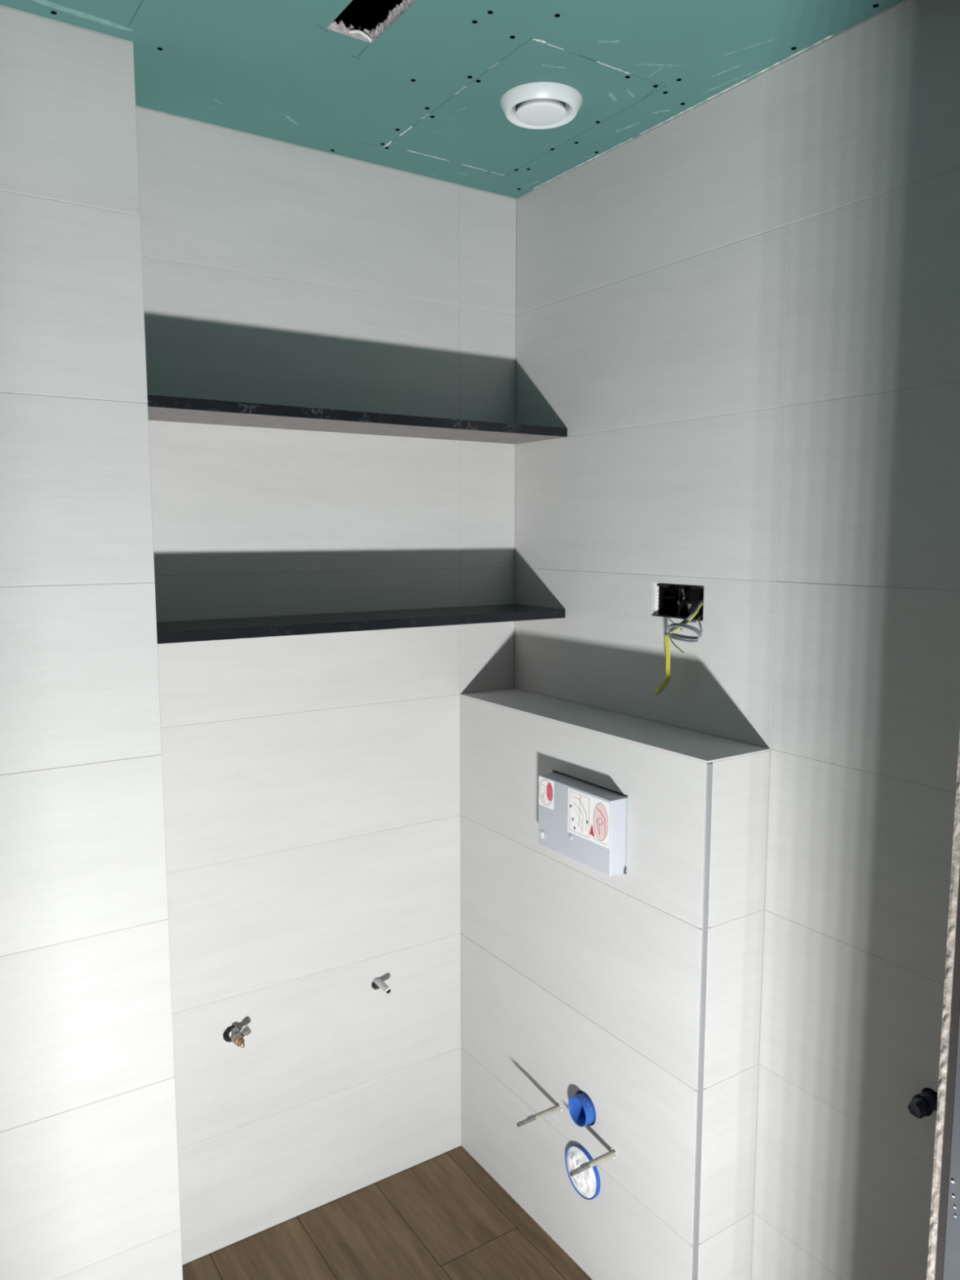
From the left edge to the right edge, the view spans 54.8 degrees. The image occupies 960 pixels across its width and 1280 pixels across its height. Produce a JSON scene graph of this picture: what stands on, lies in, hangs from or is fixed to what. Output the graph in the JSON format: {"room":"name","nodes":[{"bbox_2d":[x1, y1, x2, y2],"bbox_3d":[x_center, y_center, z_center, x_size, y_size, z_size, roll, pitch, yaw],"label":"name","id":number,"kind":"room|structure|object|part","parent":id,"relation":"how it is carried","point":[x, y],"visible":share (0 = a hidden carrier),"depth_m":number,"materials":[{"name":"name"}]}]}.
{"room":"building under construction","nodes":[
{"label":"building under construction","id":0,"kind":"room"},
{"bbox_2d":[0,4,182,1279],"bbox_3d":[-1.215,0.234,1.321,1.430,2.332,0.228,-4,8,-33],"label":"wall","id":1,"kind":"structure","parent":0,"point":[90,1188],"depth_m":1.53,"materials":[{"name":"tile"}]},
{"bbox_2d":[135,105,516,1265],"bbox_3d":[-0.344,0.143,2.110,0.940,2.332,0.136,-4,8,-33],"label":"wall","id":2,"kind":"structure","parent":0,"point":[312,782],"depth_m":2.02,"materials":[{"name":"tile"}]},
{"bbox_2d":[225,1025,251,1047],"bbox_3d":[-0.512,0.837,1.976,0.042,0.032,0.095,-4,8,-33],"label":"angle valve","id":3,"kind":"object","parent":2,"relation":"attached to","point":[237,1037],"visible":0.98,"depth_m":1.96,"materials":[{"name":"silver metal"}]},
{"bbox_2d":[240,1025,251,1036],"bbox_3d":[-0.500,0.833,1.969,0.027,0.023,0.018,-4,8,-33],"label":"handle","id":4,"kind":"object","parent":3,"relation":"attached to","point":[246,1030],"depth_m":1.96,"materials":[{"name":"silver metal"}]},
{"bbox_2d":[146,394,567,444],"bbox_3d":[-0.240,-0.446,1.909,0.913,0.020,0.200,-4,8,-33],"label":"shelf","id":5,"kind":"object","parent":2,"relation":"attached to","point":[160,408],"visible":0.97,"depth_m":1.83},
{"bbox_2d":[156,604,565,644],"bbox_3d":[-0.240,-0.041,1.955,0.913,0.020,0.200,-4,8,-33],"label":"shelf","id":6,"kind":"object","parent":2,"relation":"attached to","point":[183,631],"visible":0.98,"depth_m":1.88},
{"bbox_2d":[373,977,391,994],"bbox_3d":[-0.238,0.802,2.170,0.017,0.022,0.090,-5,8,-37],"label":"pipe stub","id":7,"kind":"object","parent":2,"relation":"attached to","point":[377,980],"visible":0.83,"depth_m":2.15,"materials":[{"name":"silver"}]},
{"bbox_2d":[182,1146,591,1279],"bbox_3d":[0.008,1.543,0.313,2.700,0.040,3.700,-4,8,-33],"label":"floor","id":8,"kind":"structure","parent":0,"point":[443,1216],"depth_m":2.05,"materials":[{"name":"brown wood"}]},
{"bbox_2d":[0,0,902,198],"bbox_3d":[0.107,-0.911,0.071,2.410,0.231,3.660,-4,8,-33],"label":"ceiling","id":9,"kind":"structure","parent":0,"point":[415,86],"depth_m":1.55,"materials":[{"name":"teal"}]},
{"bbox_3d":[0.070,-0.997,1.756,0.293,0.012,0.488,-4,8,-33],"label":"panel","id":10,"kind":"part","parent":9,"relation":"part of","materials":[{"name":"teal paint"}]},
{"bbox_2d":[500,81,582,128],"bbox_3d":[0.112,-1.019,1.685,0.150,0.126,0.150,-4,8,-33],"label":"ceiling vent","id":11,"kind":"object","parent":9,"relation":"in","point":[538,104],"visible":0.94,"depth_m":1.66,"materials":[{"name":"white plastic"}]},
{"bbox_2d":[460,688,769,1279],"bbox_3d":[0.236,0.741,2.008,0.160,1.166,0.787,-4,8,-33],"label":"wall","id":12,"kind":"structure","parent":0,"point":[637,991],"depth_m":1.81,"materials":[{"name":"tile"}]},
{"bbox_2d":[516,1102,561,1127],"bbox_3d":[0.132,1.008,1.968,0.127,0.018,0.020,-4,8,-33],"label":"bolt","id":13,"kind":"object","parent":12,"relation":"attached to","point":[553,1109],"visible":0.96,"depth_m":1.96,"materials":[{"name":"beige plastic"}]},
{"bbox_3d":[0.100,1.011,1.947,0.049,0.009,0.009,-4,8,-33],"label":"rod","id":14,"kind":"part","parent":13,"relation":"part of","materials":[{"name":"metal"}]},
{"bbox_2d":[568,1091,595,1127],"bbox_3d":[0.223,0.969,1.921,0.057,0.060,0.060,-4,8,-33],"label":"pipe","id":15,"kind":"object","parent":12,"relation":"attached to","point":[581,1108],"visible":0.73,"depth_m":1.91,"materials":[{"name":"blue plastic"}]},
{"bbox_2d":[537,771,627,876],"bbox_3d":[0.211,0.360,1.846,0.071,0.148,0.229,-4,8,-33],"label":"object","id":16,"kind":"object","parent":12,"relation":"attached to","point":[584,822],"visible":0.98,"depth_m":1.80,"materials":[{"name":"grey plastic"}]},
{"bbox_3d":[0.129,0.402,1.914,0.002,0.019,0.019,-4,8,-33],"label":"knob","id":17,"kind":"part","parent":16,"relation":"part of","materials":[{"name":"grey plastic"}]},
{"bbox_2d":[538,779,552,804],"bbox_3d":[0.135,0.312,1.896,0.001,0.052,0.046,-4,8,-33],"label":"print","id":18,"kind":"object","parent":16,"relation":"attached to","point":[545,786],"depth_m":1.90,"materials":[{"name":"white paper"}]},
{"bbox_2d":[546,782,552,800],"bbox_3d":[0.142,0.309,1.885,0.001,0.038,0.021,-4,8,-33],"label":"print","id":19,"kind":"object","parent":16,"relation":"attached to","point":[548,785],"depth_m":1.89,"materials":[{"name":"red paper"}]},
{"bbox_2d":[568,791,589,837],"bbox_3d":[0.194,0.340,1.809,0.001,0.078,0.060,-4,8,-33],"label":"print","id":20,"kind":"object","parent":16,"relation":"attached to","point":[579,802],"depth_m":1.81,"materials":[{"name":"white paper"}]},
{"bbox_2d":[589,824,594,836],"bbox_3d":[0.215,0.365,1.779,0.001,0.024,0.015,-4,8,-33],"label":"print","id":21,"kind":"object","parent":16,"relation":"attached to","point":[591,826],"depth_m":1.78,"materials":[{"name":"red paper"}]},
{"bbox_2d":[593,803,608,840],"bbox_3d":[0.229,0.345,1.756,0.001,0.073,0.042,-4,8,-33],"label":"print","id":22,"kind":"object","parent":16,"relation":"attached to","point":[600,810],"depth_m":1.76,"materials":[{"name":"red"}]},
{"bbox_2d":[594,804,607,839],"bbox_3d":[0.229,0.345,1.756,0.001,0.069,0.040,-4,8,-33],"label":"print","id":23,"kind":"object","parent":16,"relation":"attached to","point":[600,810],"depth_m":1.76,"materials":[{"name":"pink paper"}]},
{"bbox_2d":[564,1144,600,1199],"bbox_3d":[0.229,1.108,1.941,0.063,0.104,0.104,-4,8,-33],"label":"pipe","id":24,"kind":"object","parent":12,"relation":"attached to","point":[586,1183],"visible":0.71,"depth_m":1.92,"materials":[{"name":"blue plastic"}]},
{"bbox_2d":[569,1147,616,1176],"bbox_3d":[0.229,1.027,1.823,0.127,0.019,0.018,-4,8,-33],"label":"bolt","id":25,"kind":"object","parent":12,"relation":"attached to","point":[610,1154],"visible":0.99,"depth_m":1.82,"materials":[{"name":"beige plastic"}]},
{"bbox_3d":[0.196,1.030,1.802,0.049,0.009,0.009,-4,8,-33],"label":"rod","id":26,"kind":"part","parent":25,"relation":"part of","materials":[{"name":"metal"}]},
{"bbox_3d":[0.392,0.786,1.643,0.014,1.158,0.003,-4,8,-33],"label":"corner trim","id":27,"kind":"part","parent":12,"relation":"part of","materials":[{"name":"metal"}]},
{"bbox_2d":[514,0,959,1279],"bbox_3d":[0.590,0.192,1.684,0.145,2.332,1.629,-4,8,-33],"label":"wall","id":28,"kind":"structure","parent":0,"point":[740,316],"depth_m":1.59,"materials":[{"name":"tile"}]},
{"bbox_2d":[655,582,703,620],"bbox_3d":[0.412,-0.078,1.839,0.048,0.065,0.129,-4,8,-33],"label":"box","id":29,"kind":"object","parent":28,"relation":"attached to","point":[678,601],"visible":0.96,"depth_m":1.86,"materials":[{"name":"black plastic"}]},
{"bbox_2d":[653,598,703,695],"bbox_3d":[0.410,0.014,1.801,0.086,0.197,0.115,-4,8,-33],"label":"wire bundle","id":30,"kind":"object","parent":29,"relation":"hanging from","point":[669,634],"visible":0.97,"depth_m":1.78,"materials":[{"name":"yellow plastic"}]},
{"bbox_2d":[907,1088,937,1119],"bbox_3d":[0.698,0.718,1.442,0.071,0.034,0.033,-4,8,-33],"label":"pipe","id":31,"kind":"object","parent":28,"relation":"attached to","point":[922,1104],"visible":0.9,"depth_m":1.43,"materials":[{"name":"black plastic"}]},
{"bbox_2d":[926,731,959,1279],"bbox_3d":[0.651,0.295,0.785,0.752,2.332,0.110,-4,8,-33],"label":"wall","id":32,"kind":"structure","parent":0,"point":[944,1247],"depth_m":0.62,"materials":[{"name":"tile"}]}
]}

